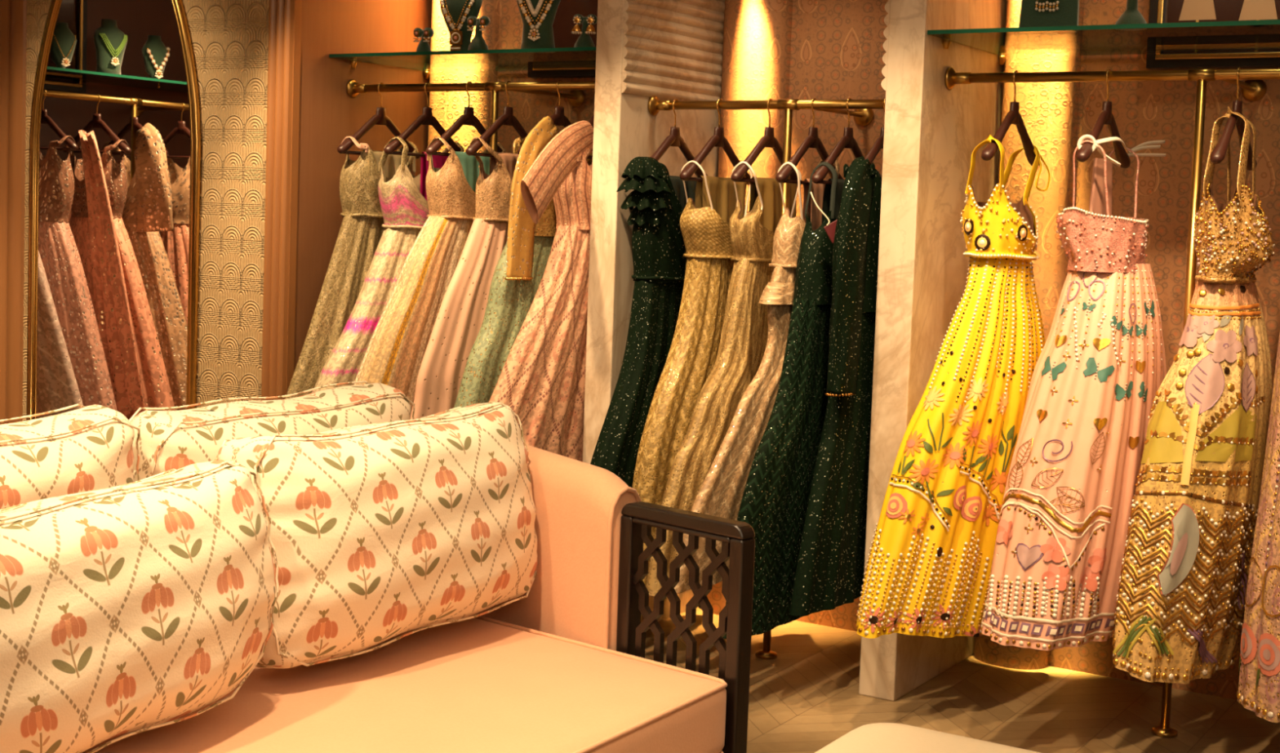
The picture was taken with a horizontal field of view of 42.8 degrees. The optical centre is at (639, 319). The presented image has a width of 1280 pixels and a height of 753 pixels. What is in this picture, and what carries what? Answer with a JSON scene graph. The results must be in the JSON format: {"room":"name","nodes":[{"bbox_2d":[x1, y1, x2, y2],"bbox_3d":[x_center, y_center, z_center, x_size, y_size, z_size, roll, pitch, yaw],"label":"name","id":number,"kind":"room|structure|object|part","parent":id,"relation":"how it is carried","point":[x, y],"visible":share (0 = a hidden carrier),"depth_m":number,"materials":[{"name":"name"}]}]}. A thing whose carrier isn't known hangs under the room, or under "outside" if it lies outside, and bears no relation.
{"room":"clothing store","nodes":[
{"label":"clothing store","id":0,"kind":"room"},
{"bbox_2d":[22,0,269,421],"bbox_3d":[-2.303,-0.548,6.584,2.305,2.900,0.120,4,4,32],"label":"wall","id":1,"kind":"structure","parent":0,"point":[229,38],"depth_m":6.03,"materials":[{"name":"paper"}]},
{"bbox_2d":[0,0,26,424],"bbox_3d":[-2.631,-0.569,6.727,0.355,2.900,0.062,4,4,32],"label":"trim","id":2,"kind":"structure","parent":1,"relation":"attached to","point":[13,13],"depth_m":6.66,"materials":[{"name":"brown wood"}]},
{"bbox_2d":[26,0,201,420],"bbox_3d":[-2.053,-0.442,6.348,0.964,2.257,0.032,4,4,32],"label":"wall mirror","id":3,"kind":"object","parent":1,"relation":"attached to","point":[115,135],"visible":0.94,"depth_m":6.34,"materials":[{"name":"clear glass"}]},
{"bbox_2d":[261,0,302,399],"bbox_3d":[-1.302,-0.468,5.916,0.114,2.900,0.062,4,4,32],"label":"trim","id":4,"kind":"structure","parent":1,"relation":"attached to","point":[284,15],"depth_m":5.89,"materials":[{"name":"brown wood"}]},
{"bbox_2d":[293,0,431,371],"bbox_3d":[-1.085,-0.483,6.259,0.100,2.900,0.790,4,4,32],"label":"wall panel","id":5,"kind":"object","parent":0,"point":[328,115],"visible":0.11,"depth_m":6.06,"materials":[{"name":"brown wood"}]},
{"bbox_2d":[427,0,499,153],"bbox_3d":[-0.731,-0.482,6.439,0.308,2.900,0.110,4,4,32],"label":"wall panel","id":6,"kind":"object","parent":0,"point":[447,107],"depth_m":6.35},
{"bbox_2d":[582,0,720,622],"bbox_3d":[0.064,-0.399,5.607,0.102,2.900,0.688,4,4,32],"label":"marble pillar","id":7,"kind":"structure","parent":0,"point":[624,130],"depth_m":5.34,"materials":[{"name":"beige stone"}]},
{"bbox_2d":[706,0,792,614],"bbox_3d":[0.370,-0.398,5.758,0.252,2.900,0.110,4,4,32],"label":"wall panel","id":8,"kind":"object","parent":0,"point":[757,49],"depth_m":5.68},
{"bbox_2d":[621,0,889,100],"bbox_3d":[0.527,-1.264,5.277,0.919,1.100,0.671,4,4,32],"label":"roman shade","id":9,"kind":"object","parent":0,"point":[673,49],"visible":0.47,"depth_m":5.50,"materials":[{"name":"beige fabric"}]},
{"bbox_2d":[497,0,1279,699],"bbox_3d":[2.238,-0.264,4.725,7.400,2.900,0.100,4,4,32],"label":"wall","id":10,"kind":"structure","parent":0,"point":[837,51],"depth_m":5.11,"materials":[{"name":"paint"}]},
{"bbox_2d":[328,46,596,78],"bbox_3d":[-0.466,-0.928,5.947,1.218,0.042,0.608,4,4,32],"label":"glass shelf","id":11,"kind":"object","parent":10,"relation":"attached to","point":[500,60],"visible":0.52,"depth_m":5.90,"materials":[{"name":"teal"}]},
{"bbox_2d":[413,27,434,51],"bbox_3d":[-0.774,-1.000,5.860,0.076,0.092,0.054,4,4,26],"label":"stand","id":12,"kind":"object","parent":11,"relation":"on","point":[423,46],"visible":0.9,"depth_m":5.84,"materials":[{"name":"green fabric"}]},
{"bbox_2d":[413,30,419,41],"bbox_3d":[-0.801,-1.016,5.852,0.027,0.040,0.013,4,4,26],"label":"earring","id":13,"kind":"object","parent":12,"relation":"on","point":[416,33],"visible":1,"depth_m":5.85,"materials":[{"name":"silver metal"}]},
{"bbox_2d":[422,30,429,41],"bbox_3d":[-0.763,-1.013,5.833,0.027,0.040,0.013,4,4,26],"label":"earring","id":14,"kind":"object","parent":12,"relation":"on","point":[426,33],"visible":1,"depth_m":5.83,"materials":[{"name":"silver metal"}]},
{"bbox_2d":[440,0,482,50],"bbox_3d":[-0.647,-1.104,5.920,0.170,0.300,0.091,3,4,20],"label":"bust","id":15,"kind":"object","parent":11,"relation":"on","point":[455,7],"visible":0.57,"depth_m":5.88,"materials":[{"name":"green fabric"}]},
{"bbox_2d":[440,0,474,50],"bbox_3d":[-0.664,-1.075,5.890,0.154,0.211,0.037,4,4,27],"label":"necklace","id":16,"kind":"object","parent":15,"relation":"hanging from","point":[455,36],"visible":1,"depth_m":5.89,"materials":[{"name":"beige"}]},
{"bbox_2d":[449,31,462,50],"bbox_3d":[-0.664,-1.005,5.890,0.048,0.071,0.015,3,4,20],"label":"pendant","id":17,"kind":"object","parent":16,"relation":"attached to","point":[455,37],"depth_m":5.89,"materials":[{"name":"gold metal"}]},
{"bbox_3d":[-0.465,-0.943,5.946,1.210,0.012,0.600,4,4,32],"label":"pane","id":18,"kind":"part","parent":11,"relation":"part of","materials":[{"name":"clear glass"}]},
{"bbox_2d":[466,15,489,50],"bbox_3d":[-0.563,-0.997,5.697,0.073,0.122,0.073,1,4,-22],"label":"stand","id":19,"kind":"object","parent":11,"relation":"on","point":[477,42],"visible":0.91,"depth_m":5.68,"materials":[{"name":"green fabric"}]},
{"bbox_2d":[466,18,474,30],"bbox_3d":[-0.590,-1.028,5.689,0.027,0.040,0.013,4,4,23],"label":"earring","id":20,"kind":"object","parent":19,"relation":"on","point":[470,21],"visible":1,"depth_m":5.69,"materials":[{"name":"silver metal"}]},
{"bbox_2d":[479,18,486,30],"bbox_3d":[-0.547,-1.025,5.670,0.027,0.040,0.013,4,4,23],"label":"earring","id":21,"kind":"object","parent":19,"relation":"on","point":[482,21],"visible":1,"depth_m":5.67,"materials":[{"name":"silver metal"}]},
{"bbox_2d":[516,0,560,48],"bbox_3d":[-0.348,-1.073,5.618,0.176,0.300,0.095,3,4,12],"label":"bust","id":22,"kind":"object","parent":11,"relation":"on","point":[546,40],"visible":0.74,"depth_m":5.59,"materials":[{"name":"green fabric"}]},
{"bbox_2d":[517,0,554,40],"bbox_3d":[-0.355,-1.056,5.593,0.171,0.208,0.062,3,4,12],"label":"necklace","id":23,"kind":"object","parent":22,"relation":"on","point":[534,12],"visible":1,"depth_m":5.57,"materials":[{"name":"beige"}]},
{"bbox_2d":[527,28,540,40],"bbox_3d":[-0.362,-0.973,5.573,0.044,0.044,0.007,3,4,12],"label":"pendant","id":24,"kind":"object","parent":23,"relation":"attached to","point":[533,33],"depth_m":5.57,"materials":[{"name":"silver metal"}]},
{"bbox_2d":[573,13,597,47],"bbox_3d":[-0.184,-0.968,5.493,0.073,0.117,0.073,0,4,-30],"label":"stand","id":25,"kind":"object","parent":11,"relation":"on","point":[584,40],"visible":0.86,"depth_m":5.48,"materials":[{"name":"green fabric"}]},
{"bbox_2d":[571,15,582,34],"bbox_3d":[-0.210,-0.990,5.483,0.038,0.060,0.038,3,4,15],"label":"earring","id":26,"kind":"object","parent":25,"relation":"on","point":[576,28],"visible":1,"depth_m":5.48,"materials":[{"name":"gold metal"}]},
{"bbox_2d":[585,15,595,34],"bbox_3d":[-0.165,-0.988,5.471,0.038,0.060,0.038,3,4,15],"label":"earring","id":27,"kind":"object","parent":25,"relation":"on","point":[590,28],"visible":1,"depth_m":5.46,"materials":[{"name":"gold metal"}]},
{"bbox_2d":[527,0,597,78],"bbox_3d":[-0.110,-1.254,6.046,0.700,0.705,0.056,4,4,32],"label":"picture frame","id":28,"kind":"object","parent":10,"relation":"attached to","point":[563,24],"visible":0.12,"depth_m":6.15,"materials":[{"name":"black paint"}]},
{"bbox_3d":[-0.108,-1.254,6.048,0.700,0.705,0.050,4,4,32],"label":"frame","id":29,"kind":"part","parent":28,"relation":"part of","materials":[{"name":"black paint"}]},
{"bbox_2d":[927,19,1279,64],"bbox_3d":[1.801,-0.767,4.511,1.878,0.042,0.663,4,4,32],"label":"glass shelf","id":30,"kind":"object","parent":10,"relation":"attached to","point":[1238,35],"visible":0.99,"depth_m":4.67,"materials":[{"name":"teal"}]},
{"bbox_2d":[1018,0,1079,26],"bbox_3d":[1.182,-0.971,4.681,0.166,0.300,0.086,4,4,25],"label":"board","id":31,"kind":"object","parent":30,"relation":"on","point":[1067,14],"visible":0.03,"depth_m":4.65,"materials":[{"name":"green fabric"}]},
{"bbox_2d":[1035,0,1058,11],"bbox_3d":[1.154,-0.910,4.635,0.067,0.071,0.012,4,4,25],"label":"necklace","id":32,"kind":"object","parent":31,"relation":"attached to","point":[1046,2],"visible":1,"depth_m":4.63,"materials":[{"name":"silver metal"}]},
{"bbox_3d":[1.802,-0.782,4.510,1.870,0.012,0.655,4,4,32],"label":"pane","id":33,"kind":"part","parent":30,"relation":"part of","materials":[{"name":"clear glass"}]},
{"bbox_2d":[1115,0,1146,24],"bbox_3d":[1.359,-0.878,4.514,0.088,0.147,0.088,5,5,37],"label":"stand","id":34,"kind":"object","parent":30,"relation":"on","point":[1131,15],"visible":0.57,"depth_m":4.50,"materials":[{"name":"green fabric"}]},
{"bbox_2d":[1146,0,1279,70],"bbox_3d":[1.962,-1.094,4.763,0.917,0.708,0.056,4,4,32],"label":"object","id":35,"kind":"object","parent":10,"relation":"attached to","point":[1160,11],"visible":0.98,"depth_m":4.91,"materials":[{"name":"black paint"}]},
{"bbox_2d":[1164,0,1279,53],"bbox_3d":[1.963,-1.094,4.766,0.837,0.628,0.010,4,4,32],"label":"print","id":36,"kind":"object","parent":35,"relation":"attached to","point":[1175,11],"depth_m":4.90,"materials":[{"name":"brown"}]},
{"bbox_2d":[858,0,1006,701],"bbox_3d":[0.936,-0.333,5.068,0.115,2.900,0.688,4,4,32],"label":"marble pillar","id":37,"kind":"structure","parent":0,"point":[932,131],"depth_m":4.84,"materials":[{"name":"beige stone"}]},
{"bbox_2d":[644,605,1279,752],"bbox_3d":[-0.989,1.270,2.558,10.600,0.100,7.600,4,4,32],"label":"floor","id":38,"kind":"structure","parent":0,"point":[803,699],"depth_m":4.83,"materials":[{"name":"brown wood"}]},
{"bbox_2d":[82,443,755,752],"bbox_3d":[-1.111,0.746,3.124,1.957,0.862,2.972,4,4,32],"label":"sofa","id":39,"kind":"object","parent":38,"relation":"on","point":[562,667],"visible":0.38,"depth_m":3.39,"materials":[{"name":"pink fabric"}]},
{"bbox_2d":[0,403,140,509],"bbox_3d":[-1.371,0.438,3.171,0.307,0.495,0.897,4,4,31],"label":"cushion","id":40,"kind":"object","parent":39,"relation":"on","point":[87,448],"visible":0.38,"depth_m":3.29,"materials":[{"name":"fabric"}]},
{"bbox_2d":[0,459,279,752],"bbox_3d":[-0.977,0.504,2.721,0.347,0.464,0.913,4,4,30],"label":"cushion","id":41,"kind":"object","parent":39,"relation":"on","point":[145,602],"visible":1,"depth_m":2.69,"materials":[{"name":"fabric"}]},
{"bbox_2d":[128,380,414,481],"bbox_3d":[-0.891,0.408,3.944,0.307,0.472,0.882,4,4,30],"label":"cushion","id":42,"kind":"object","parent":39,"relation":"on","point":[168,440],"visible":0.29,"depth_m":3.75,"materials":[{"name":"fabric"}]},
{"bbox_2d":[214,401,537,668],"bbox_3d":[-0.538,0.443,3.513,0.334,0.482,0.866,5,5,36],"label":"cushion","id":43,"kind":"object","parent":39,"relation":"on","point":[380,531],"visible":0.85,"depth_m":3.33,"materials":[{"name":"fabric"}]},
{"bbox_3d":[0.086,0.802,3.537,0.352,0.780,0.046,6,5,43],"label":"arm frame","id":44,"kind":"part","parent":39,"relation":"part of","materials":[{"name":"brown wood"}]},
{"bbox_2d":[346,79,595,174],"bbox_3d":[-0.473,0.064,6.056,1.218,1.876,0.521,4,4,32],"label":"rail","id":45,"kind":"object","parent":38,"relation":"on","point":[576,96],"visible":0.57,"depth_m":5.84,"materials":[{"name":"gold metal"}]},
{"bbox_2d":[337,82,419,159],"bbox_3d":[-0.960,-0.742,6.058,0.038,0.272,0.448,4,4,32],"label":"clothes hanger","id":46,"kind":"object","parent":45,"relation":"hanging from","point":[380,117],"visible":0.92,"depth_m":6.02,"materials":[{"name":"brown wood"}]},
{"bbox_2d":[284,136,418,399],"bbox_3d":[-1.060,0.003,6.005,0.217,1.346,0.994,4,4,32],"label":"lehenga","id":47,"kind":"object","parent":46,"relation":"hanging from","point":[361,230],"visible":0.3,"depth_m":5.91,"materials":[{"name":"beige fabric"}]},
{"bbox_2d":[372,150,415,177],"bbox_3d":[-0.942,-0.452,6.124,0.049,0.354,0.270,4,4,32],"label":"dupatta","id":48,"kind":"object","parent":47,"relation":"attached to","point":[393,162],"visible":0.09,"depth_m":6.12,"materials":[{"name":"beige fabric"}]},
{"bbox_2d":[383,81,461,156],"bbox_3d":[-0.773,-0.728,5.942,0.038,0.272,0.448,4,4,32],"label":"clothes hanger","id":49,"kind":"object","parent":45,"relation":"hanging from","point":[427,117],"visible":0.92,"depth_m":5.91,"materials":[{"name":"brown wood"}]},
{"bbox_2d":[311,136,464,392],"bbox_3d":[-0.901,-0.006,5.830,0.191,1.300,1.117,4,4,32],"label":"lehenga","id":50,"kind":"object","parent":49,"relation":"hanging from","point":[405,210],"visible":0.26,"depth_m":5.76,"materials":[{"name":"beige"}]},
{"bbox_2d":[420,151,448,199],"bbox_3d":[-0.739,-0.449,6.033,0.049,0.334,0.210,4,4,32],"label":"dupatta","id":51,"kind":"object","parent":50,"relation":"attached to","point":[438,161],"visible":0.12,"depth_m":5.98,"materials":[{"name":"fabric"}]},
{"bbox_2d":[353,137,506,413],"bbox_3d":[-0.743,-0.006,5.728,0.186,1.270,1.134,4,4,32],"label":"lehenga","id":52,"kind":"object","parent":45,"relation":"attached to","point":[395,352],"visible":0.34,"depth_m":5.62,"materials":[{"name":"beige fabric"}]},
{"bbox_2d":[454,151,489,193],"bbox_3d":[-0.596,-0.435,5.903,0.050,0.334,0.280,4,4,32],"label":"dupatta","id":53,"kind":"object","parent":52,"relation":"attached to","point":[470,164],"visible":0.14,"depth_m":5.85,"materials":[{"name":"teal fabric"}]},
{"bbox_2d":[410,137,511,419],"bbox_3d":[-0.543,0.045,5.700,0.169,1.354,0.982,4,4,32],"label":"lehenga","id":54,"kind":"object","parent":45,"relation":"attached to","point":[460,317],"visible":0.3,"depth_m":5.56,"materials":[{"name":"pink fabric"}]},
{"bbox_2d":[489,151,518,182],"bbox_3d":[-0.446,-0.414,5.817,0.050,0.354,0.270,4,4,32],"label":"dupatta","id":55,"kind":"object","parent":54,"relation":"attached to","point":[509,159],"visible":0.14,"depth_m":5.75,"materials":[{"name":"pink fabric"}]},
{"bbox_2d":[426,81,502,155],"bbox_3d":[-0.612,-0.716,5.842,0.038,0.272,0.448,4,4,32],"label":"clothes hanger","id":56,"kind":"object","parent":45,"relation":"hanging from","point":[468,117],"visible":0.81,"depth_m":5.79,"materials":[{"name":"brown wood"}]},
{"bbox_2d":[465,80,528,157],"bbox_3d":[-0.465,-0.704,5.751,0.038,0.272,0.448,4,4,32],"label":"clothes hanger","id":57,"kind":"object","parent":45,"relation":"hanging from","point":[508,118],"visible":0.82,"depth_m":5.70,"materials":[{"name":"brown wood"}]},
{"bbox_3d":[-0.365,-0.832,5.970,0.071,0.071,0.486,4,4,32],"label":"support arm","id":58,"kind":"part","parent":45,"relation":"part of","materials":[{"name":"gold metal"}]},
{"bbox_2d":[517,80,592,161],"bbox_3d":[-0.279,-0.690,5.636,0.038,0.272,0.448,4,4,32],"label":"clothes hanger","id":59,"kind":"object","parent":45,"relation":"hanging from","point":[558,118],"visible":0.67,"depth_m":5.62,"materials":[{"name":"brown wood"}]},
{"bbox_2d":[453,115,592,408],"bbox_3d":[-0.382,0.001,5.570,0.175,1.390,1.045,4,4,31],"label":"lehenga","id":60,"kind":"object","parent":59,"relation":"hanging from","point":[520,268],"visible":0.26,"depth_m":5.38,"materials":[{"name":"green fabric"}]},
{"bbox_2d":[587,115,594,159],"bbox_3d":[-0.134,-0.679,5.546,0.038,0.272,0.448,4,4,32],"label":"clothes hanger","id":61,"kind":"object","parent":45,"relation":"hanging from","point":[591,121],"visible":0.02,"depth_m":5.49,"materials":[{"name":"brown wood"}]},
{"bbox_2d":[488,120,593,462],"bbox_3d":[-0.243,0.015,5.442,0.173,1.356,1.161,4,4,30],"label":"lehenga","id":62,"kind":"object","parent":61,"relation":"hanging from","point":[542,377],"visible":0.43,"depth_m":5.32,"materials":[{"name":"pink fabric"}]},
{"bbox_2d":[647,95,885,658],"bbox_3d":[0.520,0.174,5.443,0.915,1.808,0.521,4,4,32],"label":"rail","id":63,"kind":"object","parent":38,"relation":"on","point":[863,114],"visible":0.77,"depth_m":5.22,"materials":[{"name":"gold metal"}]},
{"bbox_2d":[650,98,708,177],"bbox_3d":[0.115,-0.592,5.396,0.038,0.272,0.448,4,4,32],"label":"clothes hanger","id":64,"kind":"object","parent":63,"relation":"hanging from","point":[674,139],"visible":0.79,"depth_m":5.38,"materials":[{"name":"brown wood"}]},
{"bbox_2d":[590,156,686,487],"bbox_3d":[0.033,0.148,5.356,0.182,1.353,0.895,4,4,31],"label":"gown","id":65,"kind":"object","parent":64,"relation":"hanging from","point":[658,246],"visible":0.49,"depth_m":5.25,"materials":[{"name":"green fabric"}]},
{"bbox_2d":[669,175,696,209],"bbox_3d":[0.132,-0.272,5.464,0.049,0.414,0.270,4,4,32],"label":"dupatta","id":66,"kind":"object","parent":64,"relation":"hanging from","point":[677,184],"visible":0.08,"depth_m":5.43,"materials":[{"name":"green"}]},
{"bbox_2d":[679,98,751,185],"bbox_3d":[0.255,-0.581,5.308,0.038,0.272,0.448,4,4,32],"label":"clothes hanger","id":67,"kind":"object","parent":63,"relation":"hanging from","point":[717,140],"visible":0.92,"depth_m":5.27,"materials":[{"name":"brown wood"}]},
{"bbox_2d":[632,160,752,585],"bbox_3d":[0.197,0.158,5.305,0.164,1.338,0.803,5,5,33],"label":"lehenga","id":68,"kind":"object","parent":67,"relation":"hanging from","point":[694,348],"visible":0.39,"depth_m":5.18,"materials":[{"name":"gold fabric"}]},
{"bbox_2d":[694,175,746,223],"bbox_3d":[0.266,-0.291,5.361,0.049,0.354,0.300,4,4,32],"label":"dupatta","id":69,"kind":"object","parent":67,"relation":"hanging from","point":[722,189],"visible":0.36,"depth_m":5.33,"materials":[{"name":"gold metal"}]},
{"bbox_2d":[730,97,797,186],"bbox_3d":[0.411,-0.569,5.212,0.038,0.272,0.448,4,4,32],"label":"clothes hanger","id":70,"kind":"object","parent":63,"relation":"hanging from","point":[768,140],"visible":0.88,"depth_m":5.16,"materials":[{"name":"brown wood"}]},
{"bbox_2d":[645,160,801,595],"bbox_3d":[0.297,0.145,5.131,0.148,1.272,0.995,4,4,32],"label":"lehenga","id":71,"kind":"object","parent":70,"relation":"hanging from","point":[744,330],"visible":0.43,"depth_m":5.05,"materials":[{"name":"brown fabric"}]},
{"bbox_2d":[749,176,796,231],"bbox_3d":[0.425,-0.289,5.269,0.049,0.334,0.290,4,4,32],"label":"dupatta","id":72,"kind":"object","parent":70,"relation":"hanging from","point":[769,188],"visible":0.3,"depth_m":5.21,"materials":[{"name":"beige fabric"}]},
{"bbox_2d":[775,97,844,184],"bbox_3d":[0.542,-0.559,5.131,0.038,0.272,0.448,4,4,32],"label":"clothes hanger","id":73,"kind":"object","parent":63,"relation":"hanging from","point":[812,140],"visible":0.84,"depth_m":5.08,"materials":[{"name":"brown wood"}]},
{"bbox_2d":[674,160,839,593],"bbox_3d":[0.405,0.111,4.996,0.120,1.264,1.134,4,4,31],"label":"lehenga","id":74,"kind":"object","parent":73,"relation":"hanging from","point":[720,494],"visible":0.33,"depth_m":4.87,"materials":[{"name":"beige fabric"}]},
{"bbox_2d":[802,177,826,231],"bbox_3d":[0.571,-0.250,5.215,0.049,0.394,0.230,4,4,32],"label":"dupatta","id":75,"kind":"object","parent":73,"relation":"hanging from","point":[817,189],"visible":0.18,"depth_m":5.15,"materials":[{"name":"fabric"}]},
{"bbox_2d":[811,97,862,184],"bbox_3d":[0.645,-0.551,5.067,0.038,0.272,0.448,4,4,32],"label":"clothes hanger","id":76,"kind":"object","parent":63,"relation":"hanging from","point":[847,140],"visible":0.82,"depth_m":5.01,"materials":[{"name":"brown wood"}]},
{"bbox_2d":[722,161,880,638],"bbox_3d":[0.552,0.200,5.009,0.115,1.361,1.064,4,4,32],"label":"gown","id":77,"kind":"object","parent":76,"relation":"hanging from","point":[775,500],"visible":0.45,"depth_m":4.81,"materials":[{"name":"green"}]},
{"bbox_2d":[822,177,844,222],"bbox_3d":[0.651,-0.216,5.119,0.050,0.444,0.310,4,4,32],"label":"dupatta","id":78,"kind":"object","parent":76,"relation":"hanging from","point":[827,192],"visible":0.08,"depth_m":5.00,"materials":[{"name":"black"}]},
{"bbox_3d":[0.633,-0.687,5.355,0.071,0.071,0.486,4,4,32],"label":"support arm","id":79,"kind":"part","parent":63,"relation":"part of","materials":[{"name":"gold metal"}]},
{"bbox_2d":[864,97,885,163],"bbox_3d":[0.749,-0.544,5.003,0.038,0.272,0.448,4,4,32],"label":"clothes hanger","id":80,"kind":"object","parent":63,"relation":"hanging from","point":[877,145],"visible":0.27,"depth_m":4.94,"materials":[{"name":"brown wood"}]},
{"bbox_2d":[789,155,882,615],"bbox_3d":[0.707,0.169,5.002,0.133,1.318,0.910,4,4,32],"label":"gown","id":81,"kind":"object","parent":80,"relation":"hanging from","point":[829,575],"visible":0.59,"depth_m":4.76,"materials":[{"name":"green fabric"}]},
{"bbox_2d":[809,191,836,243],"bbox_3d":[0.556,-0.299,4.790,0.122,0.148,0.020,3,4,8],"label":"price tag","id":82,"kind":"object","parent":81,"relation":"hanging from","point":[830,228],"visible":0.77,"depth_m":4.79,"materials":[{"name":"red paper"}]},
{"bbox_2d":[814,722,1039,752],"bbox_3d":[0.618,1.047,2.555,1.060,0.458,1.060,4,4,32],"label":"ottoman","id":83,"kind":"object","parent":38,"relation":"on","point":[877,737],"visible":1,"depth_m":3.07,"materials":[{"name":"beige fabric"}]},
{"bbox_2d":[944,66,1279,737],"bbox_3d":[1.807,0.234,4.644,1.878,1.884,0.521,4,4,32],"label":"rail","id":84,"kind":"object","parent":38,"relation":"on","point":[1254,88],"visible":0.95,"depth_m":4.55,"materials":[{"name":"gold metal"}]},
{"bbox_2d":[981,70,1039,166],"bbox_3d":[1.095,-0.593,4.785,0.038,0.272,0.448,4,4,32],"label":"clothes hanger","id":85,"kind":"object","parent":84,"relation":"hanging from","point":[1013,116],"visible":0.92,"depth_m":4.76,"materials":[{"name":"brown wood"}]},
{"bbox_2d":[854,134,1050,638],"bbox_3d":[0.972,0.187,4.772,0.291,1.446,1.016,6,5,44],"label":"lehenga","id":86,"kind":"object","parent":85,"relation":"hanging from","point":[928,567],"visible":0.82,"depth_m":4.61,"materials":[{"name":"yellow fabric"}]},
{"bbox_3d":[1.212,-0.452,4.936,0.081,0.127,0.023,-1,5,-42],"label":"cord","id":87,"kind":"part","parent":86,"relation":"part of","materials":[{"name":"yellow fabric"}]},
{"bbox_2d":[1075,68,1130,168],"bbox_3d":[1.325,-0.576,4.643,0.038,0.272,0.448,4,4,32],"label":"clothes hanger","id":88,"kind":"object","parent":84,"relation":"hanging from","point":[1105,117],"visible":0.98,"depth_m":4.62,"materials":[{"name":"brown wood"}]},
{"bbox_2d":[980,134,1166,650],"bbox_3d":[1.282,0.168,4.608,0.342,1.382,0.969,4,4,32],"label":"lehenga","id":89,"kind":"object","parent":88,"relation":"hanging from","point":[1099,371],"visible":0.92,"depth_m":4.42,"materials":[{"name":"fabric"}]},
{"bbox_2d":[1209,66,1256,170],"bbox_3d":[1.626,-0.552,4.456,0.038,0.272,0.448,4,4,32],"label":"clothes hanger","id":90,"kind":"object","parent":84,"relation":"hanging from","point":[1218,153],"visible":0.84,"depth_m":4.40,"materials":[{"name":"brown wood"}]},
{"bbox_2d":[1112,106,1275,684],"bbox_3d":[1.565,0.182,4.449,0.268,1.521,0.839,5,5,40],"label":"lehenga","id":91,"kind":"object","parent":90,"relation":"hanging from","point":[1179,615],"visible":0.91,"depth_m":4.30,"materials":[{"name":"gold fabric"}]},
{"bbox_3d":[1.709,-0.681,4.685,0.071,0.071,0.486,4,4,32],"label":"support arm","id":92,"kind":"part","parent":84,"relation":"part of","materials":[{"name":"gold metal"}]},
{"bbox_2d":[974,0,1084,669],"bbox_3d":[1.244,-0.332,5.217,0.243,2.900,0.110,4,4,32],"label":"wall panel","id":93,"kind":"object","parent":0,"point":[1048,110],"depth_m":5.16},
{"bbox_3d":[1.801,-0.539,4.348,0.038,0.272,0.448,4,4,32],"label":"clothes hanger","id":94,"kind":"object","parent":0,"visible":0},
{"bbox_2d":[1236,333,1279,722],"bbox_3d":[1.817,0.252,4.305,0.312,1.436,0.868,4,4,32],"label":"lehenga","id":95,"kind":"object","parent":94,"relation":"hanging from","point":[1259,671],"visible":1,"depth_m":4.13,"materials":[{"name":"pink fabric"}]}
]}

